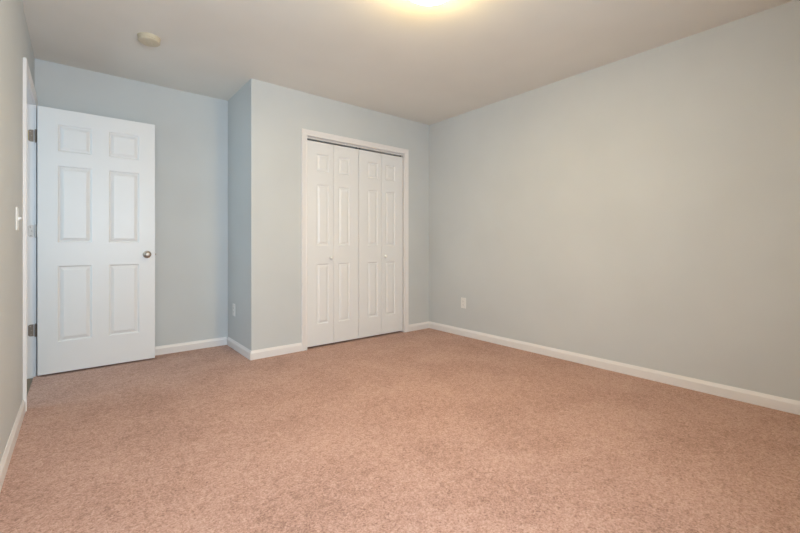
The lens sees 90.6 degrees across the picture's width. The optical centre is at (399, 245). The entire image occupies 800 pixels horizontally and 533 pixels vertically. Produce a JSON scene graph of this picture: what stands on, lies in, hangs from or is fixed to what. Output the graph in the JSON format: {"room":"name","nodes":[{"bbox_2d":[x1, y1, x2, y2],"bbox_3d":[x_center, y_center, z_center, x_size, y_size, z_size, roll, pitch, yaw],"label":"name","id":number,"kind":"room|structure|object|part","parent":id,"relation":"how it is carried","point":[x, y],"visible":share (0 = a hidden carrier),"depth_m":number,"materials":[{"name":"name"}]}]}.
{"room":"empty bedroom","nodes":[
{"label":"empty bedroom","id":0,"kind":"room"},
{"bbox_2d":[0,0,34,460],"bbox_3d":[-1.472,-0.228,1.311,0.120,2.440,4.662,0,0,-39],"label":"wall","id":1,"kind":"structure","parent":0,"point":[15,42],"depth_m":1.92,"materials":[{"name":"paint"}]},
{"bbox_2d":[0,399,25,491],"bbox_3d":[-1.130,0.952,0.996,0.012,0.078,3.512,0,0,-39],"label":"baseboard","id":2,"kind":"structure","parent":1,"relation":"attached to","point":[4,463],"depth_m":1.88,"materials":[{"name":"paint"}]},
{"bbox_2d":[16,207,20,229],"bbox_3d":[-2.043,-0.142,2.121,0.019,0.122,0.076,0,0,-39],"label":"light switch","id":3,"kind":"object","parent":1,"relation":"attached to","point":[18,218],"visible":1,"depth_m":2.10,"materials":[{"name":"white plastic"}]},
{"bbox_3d":[-2.048,-0.142,2.117,0.006,0.122,0.076,0,0,-39],"label":"plate","id":4,"kind":"part","parent":3,"relation":"part of","materials":[{"name":"white plastic"}]},
{"bbox_2d":[23,57,37,410],"bbox_3d":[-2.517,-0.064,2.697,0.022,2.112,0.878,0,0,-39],"label":"trim","id":5,"kind":"structure","parent":1,"relation":"attached to","point":[27,78],"depth_m":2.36,"materials":[{"name":"paint"}]},
{"bbox_2d":[28,106,155,375],"bbox_3d":[-2.453,-0.036,3.203,0.820,2.027,0.157,0,0,-39],"label":"door","id":6,"kind":"structure","parent":1,"relation":"in","point":[95,227],"depth_m":3.18,"materials":[{"name":"paint"}]},
{"bbox_3d":[-2.159,0.078,3.381,0.062,0.062,0.061,0,0,-39],"label":"knob","id":7,"kind":"part","parent":6,"relation":"part of","materials":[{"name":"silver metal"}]},
{"bbox_2d":[35,59,393,346],"bbox_3d":[-1.494,-0.228,4.226,3.539,2.440,0.115,0,0,-39],"label":"wall","id":8,"kind":"structure","parent":0,"point":[191,129],"depth_m":3.69,"materials":[{"name":"paint"}]},
{"bbox_2d":[155,337,226,355],"bbox_3d":[-2.278,0.952,3.505,1.412,0.078,0.012,0,0,-39],"label":"baseboard","id":9,"kind":"structure","parent":8,"relation":"attached to","point":[172,348],"depth_m":3.74,"materials":[{"name":"paint"}]},
{"bbox_2d":[228,78,428,350],"bbox_3d":[-0.687,-0.228,4.363,2.114,2.440,0.692,0,0,-39],"label":"wall","id":10,"kind":"structure","parent":0,"point":[266,121],"depth_m":3.65,"materials":[{"name":"paint"}]},
{"bbox_2d":[227,337,301,359],"bbox_3d":[-1.327,0.952,3.834,0.478,0.078,0.704,0,0,-39],"label":"baseboard","id":11,"kind":"structure","parent":10,"relation":"attached to","point":[297,347],"depth_m":3.57,"materials":[{"name":"paint"}]},
{"bbox_2d":[301,128,408,350],"bbox_3d":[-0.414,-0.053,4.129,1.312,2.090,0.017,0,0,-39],"label":"trim","id":12,"kind":"structure","parent":10,"relation":"attached to","point":[304,132],"depth_m":3.83,"materials":[{"name":"paint"}]},
{"bbox_2d":[307,136,402,155],"bbox_3d":[-0.440,-1.033,4.161,1.199,0.018,0.029,0,0,-39],"label":"closet track","id":13,"kind":"object","parent":10,"relation":"attached to","point":[310,138],"visible":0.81,"depth_m":4.11,"materials":[{"name":"silver metal"}]},
{"bbox_2d":[307,138,358,346],"bbox_3d":[-0.662,-0.026,3.956,0.591,2.000,0.069,0,0,-39],"label":"door","id":14,"kind":"structure","parent":13,"relation":"hanging from","point":[332,170],"depth_m":3.94,"materials":[{"name":"paint"}]},
{"bbox_2d":[359,148,401,337],"bbox_3d":[-0.199,-0.026,4.333,0.591,2.000,0.069,0,0,-39],"label":"door","id":15,"kind":"structure","parent":13,"relation":"hanging from","point":[380,175],"depth_m":4.32,"materials":[{"name":"paint"}]},
{"bbox_2d":[409,321,428,331],"bbox_3d":[0.224,0.952,4.652,0.337,0.078,0.012,0,0,-39],"label":"baseboard","id":16,"kind":"structure","parent":10,"relation":"attached to","point":[423,325],"depth_m":4.64,"materials":[{"name":"paint"}]},
{"bbox_2d":[0,328,799,532],"bbox_3d":[-0.972,1.022,2.517,4.889,0.060,5.670,0,0,-39],"label":"floor","id":17,"kind":"structure","parent":0,"point":[428,430],"depth_m":1.93,"materials":[{"name":"carpet"}]},
{"bbox_2d":[22,0,792,124],"bbox_3d":[-0.923,-1.498,2.547,5.004,0.100,5.885,0,0,-39],"label":"ceiling","id":18,"kind":"structure","parent":0,"point":[406,59],"depth_m":2.80,"materials":[{"name":"paint"}]},
{"bbox_2d":[137,32,160,46],"bbox_3d":[-1.748,-1.427,2.755,0.140,0.043,0.140,0,0,-39],"label":"smoke detector","id":19,"kind":"object","parent":18,"relation":"attached to","point":[148,39],"visible":1,"depth_m":2.72,"materials":[{"name":"beige plastic"}]},
{"bbox_3d":[-1.748,-1.444,2.755,0.140,0.008,0.140,0,0,-39],"label":"mounting plate","id":20,"kind":"part","parent":19,"relation":"part of","materials":[{"name":"beige plastic"}]},
{"bbox_2d":[412,0,446,5],"bbox_3d":[0.164,-1.388,2.136,0.280,0.120,0.280,0,0,-39],"label":"ceiling light","id":21,"kind":"object","parent":18,"relation":"attached to","point":[422,2],"visible":1,"depth_m":2.20,"materials":[{"name":"glass"}]},
{"bbox_2d":[394,0,799,400],"bbox_3d":[1.358,-0.228,3.618,0.115,2.440,4.662,0,0,-39],"label":"wall","id":22,"kind":"structure","parent":0,"point":[642,209],"depth_m":2.94,"materials":[{"name":"paint"}]},
{"bbox_2d":[461,297,465,308],"bbox_3d":[0.694,0.632,4.336,0.008,0.115,0.070,0,0,-39],"label":"wall outlet","id":23,"kind":"object","parent":22,"relation":"attached to","point":[463,300],"visible":1,"depth_m":4.33,"materials":[{"name":"white plastic"}]},
{"bbox_2d":[429,321,799,414],"bbox_3d":[1.528,0.952,3.310,0.012,0.078,3.740,0,0,-39],"label":"baseboard","id":24,"kind":"structure","parent":22,"relation":"attached to","point":[752,397],"depth_m":2.94,"materials":[{"name":"paint"}]}
]}

